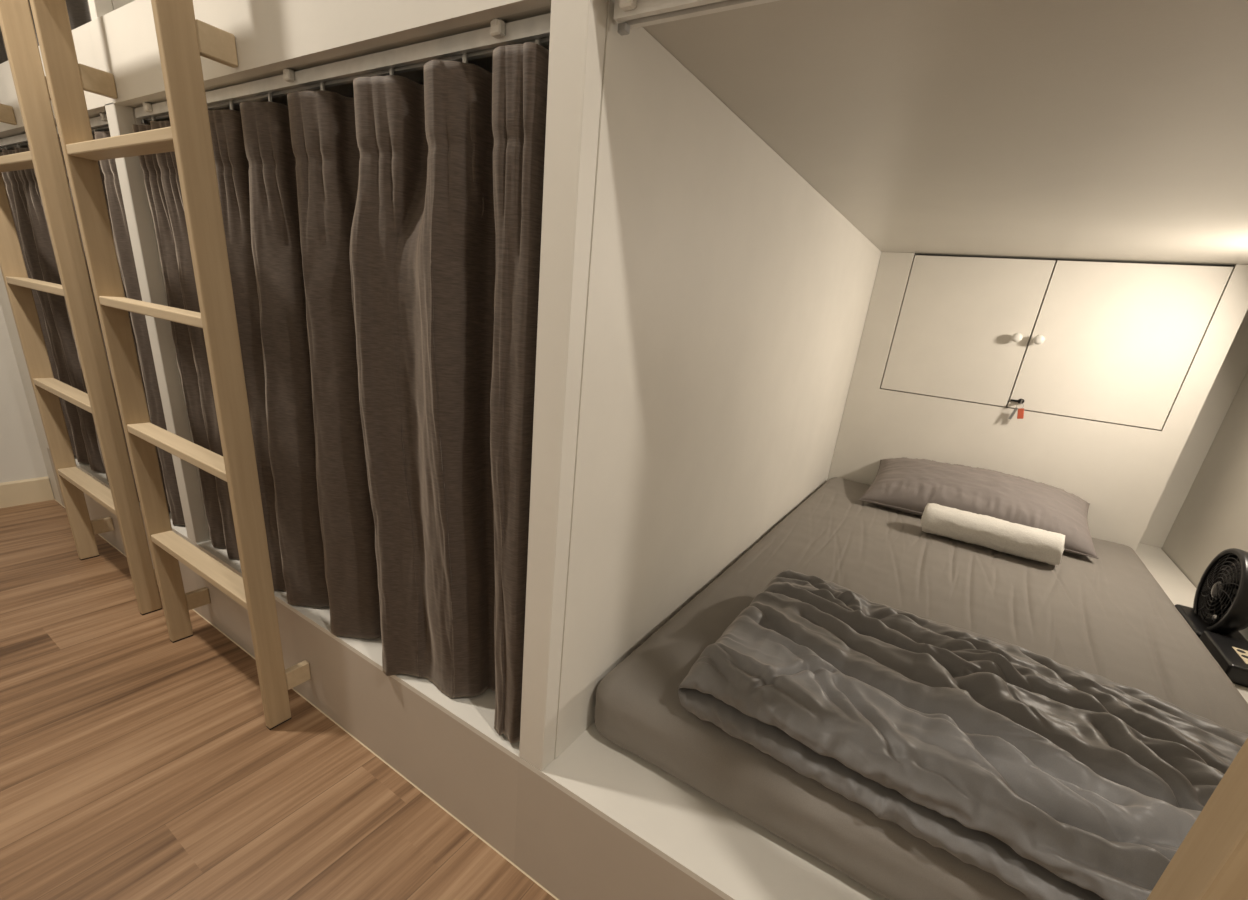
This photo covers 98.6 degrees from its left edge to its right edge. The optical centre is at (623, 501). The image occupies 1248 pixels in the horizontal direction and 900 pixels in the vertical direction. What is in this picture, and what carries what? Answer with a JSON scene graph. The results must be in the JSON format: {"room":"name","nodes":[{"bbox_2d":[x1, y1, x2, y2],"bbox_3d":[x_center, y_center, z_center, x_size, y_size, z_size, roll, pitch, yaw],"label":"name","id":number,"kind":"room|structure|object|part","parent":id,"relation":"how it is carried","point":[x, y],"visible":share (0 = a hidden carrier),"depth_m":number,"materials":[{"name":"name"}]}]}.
{"room":"dormitory","nodes":[
{"label":"dormitory","id":0,"kind":"room"},
{"bbox_2d":[0,304,47,482],"bbox_3d":[-2.182,-1.322,2.436,0.100,2.500,3.860,17,23,29],"label":"wall","id":1,"kind":"structure","parent":0,"point":[21,458],"depth_m":2.25,"materials":[{"name":"paint"}]},
{"bbox_2d":[0,476,53,507],"bbox_3d":[-2.889,0.091,1.858,0.013,0.105,1.299,17,23,29],"label":"baseboard","id":2,"kind":"structure","parent":1,"relation":"attached to","point":[27,491],"depth_m":2.31,"materials":[{"name":"paint"}]},
{"bbox_2d":[0,278,61,503],"bbox_3d":[-2.371,-1.173,1.968,0.112,2.500,0.029,17,23,29],"label":"trim","id":3,"kind":"structure","parent":1,"relation":"attached to","point":[4,305],"depth_m":2.21,"materials":[{"name":"beige paint"}]},
{"bbox_2d":[54,499,558,899],"bbox_3d":[-0.100,0.752,0.992,5.833,0.002,0.002,17,23,29],"label":"trim","id":4,"kind":"structure","parent":1,"relation":"attached to","point":[400,774],"depth_m":1.22,"materials":[{"name":"paint"}]},
{"bbox_2d":[0,500,555,899],"bbox_3d":[0.177,0.664,1.439,6.046,0.080,3.860,17,23,29],"label":"floor","id":5,"kind":"structure","parent":0,"point":[136,763],"depth_m":1.18,"materials":[{"name":"brown wood"}]},
{"bbox_2d":[0,0,161,614],"bbox_3d":[-1.614,-0.676,1.520,0.568,2.019,0.109,17,23,29],"label":"ladder","id":6,"kind":"object","parent":5,"relation":"on","point":[45,156],"visible":0.93,"depth_m":1.51,"materials":[{"name":"brown wood"}]},
{"bbox_2d":[0,22,202,615],"bbox_3d":[-1.135,-1.257,2.559,1.339,2.499,2.359,17,23,29],"label":"bunk bed","id":7,"kind":"object","parent":5,"relation":"on","point":[82,38],"visible":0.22,"depth_m":1.66,"materials":[{"name":"beige paint"}]},
{"bbox_3d":[-2.341,-0.753,2.073,0.054,1.099,0.035,17,23,29],"label":"post","id":8,"kind":"part","parent":7,"relation":"part of","materials":[{"name":"beige paint"}]},
{"bbox_2d":[0,112,108,149],"bbox_3d":[-1.715,-1.082,1.589,1.266,0.029,0.038,17,23,29],"label":"rail","id":9,"kind":"object","parent":7,"relation":"attached to","point":[100,123],"visible":0.3,"depth_m":1.65,"materials":[{"name":"white plastic"}]},
{"bbox_2d":[0,128,184,524],"bbox_3d":[-1.774,-0.583,1.791,1.215,1.079,0.101,17,23,29],"label":"curtain","id":10,"kind":"object","parent":9,"relation":"hanging from","point":[22,189],"visible":0.3,"depth_m":1.75,"materials":[{"name":"brown fabric"}]},
{"bbox_3d":[-1.116,-1.389,2.521,1.339,0.029,2.338,17,23,29],"label":"ceiling panel","id":11,"kind":"part","parent":7,"relation":"part of","materials":[{"name":"paint"}]},
{"bbox_3d":[-1.876,0.065,1.992,1.339,0.262,0.020,17,23,29],"label":"plinth panel","id":12,"kind":"part","parent":7,"relation":"part of","materials":[{"name":"paint"}]},
{"bbox_2d":[29,0,310,729],"bbox_3d":[-0.970,-0.474,1.149,0.568,2.019,0.109,17,23,29],"label":"ladder","id":13,"kind":"object","parent":5,"relation":"on","point":[182,39],"visible":1,"depth_m":1.14,"materials":[{"name":"brown wood"}]},
{"bbox_2d":[88,0,550,862],"bbox_3d":[-0.016,-0.906,1.915,1.339,2.499,2.359,17,23,29],"label":"bunk bed","id":14,"kind":"object","parent":5,"relation":"on","point":[451,749],"visible":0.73,"depth_m":1.12,"materials":[{"name":"beige paint"}]},
{"bbox_3d":[-1.103,-1.516,1.027,0.032,0.973,0.033,17,23,29],"label":"post","id":15,"kind":"part","parent":14,"relation":"part of","materials":[{"name":"beige paint"}]},
{"bbox_3d":[-1.222,-0.403,1.428,0.054,1.099,0.035,17,23,29],"label":"post","id":16,"kind":"part","parent":14,"relation":"part of","materials":[{"name":"beige paint"}]},
{"bbox_3d":[-0.584,-0.679,2.381,0.054,1.099,2.324,17,23,29],"label":"partition panel","id":17,"kind":"part","parent":14,"relation":"part of","materials":[{"name":"beige paint"}]},
{"bbox_3d":[0.003,-1.038,1.876,1.339,0.029,2.338,17,23,29],"label":"ceiling panel","id":18,"kind":"part","parent":14,"relation":"part of","materials":[{"name":"paint"}]},
{"bbox_2d":[134,13,550,124],"bbox_3d":[-0.596,-0.732,0.944,1.269,0.029,0.038,17,23,29],"label":"rail","id":19,"kind":"object","parent":14,"relation":"attached to","point":[480,43],"visible":0.86,"depth_m":0.81,"materials":[{"name":"white plastic"}]},
{"bbox_2d":[133,38,548,743],"bbox_3d":[-0.648,-0.228,1.135,1.254,1.078,0.128,17,23,29],"label":"curtain","id":20,"kind":"object","parent":19,"relation":"hanging from","point":[383,242],"visible":0.76,"depth_m":0.95,"materials":[{"name":"brown fabric"}]},
{"bbox_3d":[-0.757,0.416,1.347,1.339,0.262,0.020,17,23,29],"label":"plinth panel","id":21,"kind":"part","parent":14,"relation":"part of","materials":[{"name":"paint"}]},
{"bbox_2d":[514,0,1247,899],"bbox_3d":[1.127,-0.549,1.256,1.395,2.499,2.359,17,23,29],"label":"bunk bed","id":22,"kind":"object","parent":5,"relation":"on","point":[725,193],"visible":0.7,"depth_m":0.89,"materials":[{"name":"beige paint"}]},
{"bbox_3d":[-0.102,-0.052,0.783,0.054,1.099,0.035,17,23,29],"label":"post","id":23,"kind":"part","parent":22,"relation":"part of","materials":[{"name":"beige paint"}]},
{"bbox_3d":[0.386,0.773,0.689,1.395,0.262,0.020,17,23,29],"label":"plinth panel","id":24,"kind":"part","parent":22,"relation":"part of","materials":[{"name":"paint"}]},
{"bbox_2d":[613,0,779,35],"bbox_3d":[0.523,-0.381,0.299,1.267,0.029,0.038,17,23,29],"label":"rail","id":25,"kind":"object","parent":22,"relation":"attached to","point":[635,13],"visible":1,"depth_m":0.58,"materials":[{"name":"white plastic"}]},
{"bbox_3d":[0.536,-0.329,1.736,0.054,1.099,2.324,17,23,29],"label":"partition panel","id":26,"kind":"part","parent":22,"relation":"part of","materials":[{"name":"beige paint"}]},
{"bbox_2d":[594,477,1247,899],"bbox_3d":[0.921,0.303,1.515,1.124,0.140,1.937,17,23,29],"label":"mattress","id":27,"kind":"object","parent":22,"relation":"on","point":[1108,616],"visible":0.49,"depth_m":1.25,"materials":[{"name":"grey fabric"}]},
{"bbox_2d":[678,570,1247,899],"bbox_3d":[0.616,0.355,0.879,0.936,0.131,0.594,18,23,31],"label":"duvet","id":28,"kind":"object","parent":27,"relation":"on","point":[1044,776],"visible":0.98,"depth_m":0.79,"materials":[{"name":"grey fabric"}]},
{"bbox_2d":[859,457,1098,558],"bbox_3d":[1.364,-0.028,2.083,0.753,0.183,0.394,17,23,29],"label":"pillow","id":29,"kind":"object","parent":27,"relation":"on","point":[903,484],"visible":0.83,"depth_m":1.99,"materials":[{"name":"grey fabric"}]},
{"bbox_2d":[921,503,1064,564],"bbox_3d":[1.229,0.103,1.799,0.410,0.103,0.120,17,23,29],"label":"rolled towel","id":30,"kind":"object","parent":27,"relation":"on","point":[1000,535],"visible":1,"depth_m":1.76,"materials":[{"name":"white fabric"}]},
{"bbox_3d":[1.146,-0.681,1.218,1.394,0.029,2.338,17,23,29],"label":"ceiling panel","id":31,"kind":"part","parent":22,"relation":"part of","materials":[{"name":"paint"}]},
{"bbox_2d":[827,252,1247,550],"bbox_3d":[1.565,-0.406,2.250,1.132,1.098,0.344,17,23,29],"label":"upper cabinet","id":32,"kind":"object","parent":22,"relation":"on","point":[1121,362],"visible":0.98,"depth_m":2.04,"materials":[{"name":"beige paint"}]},
{"bbox_3d":[1.352,-0.688,2.154,0.464,0.534,0.016,17,23,29],"label":"door","id":33,"kind":"part","parent":32,"relation":"part of","materials":[{"name":"beige paint"}]},
{"bbox_2d":[1008,400,1023,418],"bbox_3d":[1.538,-0.358,2.088,0.047,0.081,0.026,17,23,29],"label":"key","id":34,"kind":"object","parent":32,"relation":"attached to","point":[1020,414],"visible":1,"depth_m":2.08,"materials":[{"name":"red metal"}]},
{"bbox_3d":[1.497,-0.624,2.042,0.035,0.035,0.038,17,23,29],"label":"knob","id":35,"kind":"part","parent":32,"relation":"part of","materials":[{"name":"white plastic"}]},
{"bbox_3d":[1.555,-0.606,2.009,0.035,0.035,0.038,17,23,29],"label":"knob","id":36,"kind":"part","parent":32,"relation":"part of","materials":[{"name":"white plastic"}]},
{"bbox_3d":[1.742,-0.566,1.929,0.461,0.534,0.016,17,23,29],"label":"door","id":37,"kind":"part","parent":32,"relation":"part of","materials":[{"name":"beige paint"}]},
{"bbox_2d":[1135,543,1247,702],"bbox_3d":[1.547,0.464,1.356,0.146,0.070,2.218,17,23,29],"label":"shelf","id":38,"kind":"object","parent":22,"relation":"attached to","point":[1176,581],"depth_m":1.92,"materials":[{"name":"beige paint"}]},
{"bbox_3d":[1.655,0.021,1.091,0.054,1.099,2.324,17,23,29],"label":"partition panel","id":39,"kind":"part","parent":22,"relation":"part of","materials":[{"name":"beige paint"}]},
{"bbox_2d":[1175,548,1247,641],"bbox_3d":[1.698,0.255,1.506,0.118,0.249,0.248,17,23,29],"label":"desk fan","id":40,"kind":"object","parent":22,"relation":"on","point":[1220,604],"visible":0.99,"depth_m":1.50,"materials":[{"name":"black plastic"}]},
{"bbox_2d":[1198,553,1240,625],"bbox_3d":[1.680,0.249,1.515,0.012,0.224,0.225,17,23,29],"label":"grille","id":41,"kind":"object","parent":40,"relation":"attached to","point":[1206,617],"depth_m":1.51,"materials":[{"name":"black plastic"}]},
{"bbox_2d":[1199,631,1247,687],"bbox_3d":[1.562,0.405,1.349,0.123,0.048,0.200,17,23,29],"label":"case","id":42,"kind":"object","parent":22,"relation":"on","point":[1231,654],"visible":0.78,"depth_m":1.34,"materials":[{"name":"black plastic"}]},
{"bbox_2d":[1146,737,1247,899],"bbox_3d":[0.708,0.051,0.183,0.568,2.019,0.109,17,23,29],"label":"ladder","id":43,"kind":"object","parent":5,"relation":"on","point":[1211,862],"visible":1,"depth_m":0.39,"materials":[{"name":"brown wood"}]},
{"bbox_2d":[882,264,1247,548],"bbox_3d":[1.319,-0.986,2.523,5.846,2.500,0.100,17,23,29],"label":"wall","id":44,"kind":"structure","parent":0,"point":[1229,378],"depth_m":2.08,"materials":[{"name":"beige paint"}]},
{"bbox_3d":[0.431,-1.751,0.567,6.046,0.080,3.860,17,23,29],"label":"ceiling","id":45,"kind":"structure","parent":0,"visible":0},
{"bbox_3d":[-1.587,-2.108,1.250,1.266,0.109,0.022,17,23,29],"label":"rail","id":46,"kind":"object","parent":45,"relation":"attached to","visible":0},
{"bbox_2d":[0,0,91,63],"bbox_3d":[-1.646,-1.621,1.442,1.222,0.943,0.103,17,23,29],"label":"curtain","id":47,"kind":"object","parent":46,"relation":"hanging from","point":[79,14],"visible":0.07,"depth_m":1.33,"materials":[{"name":"grey fabric"}]}
]}

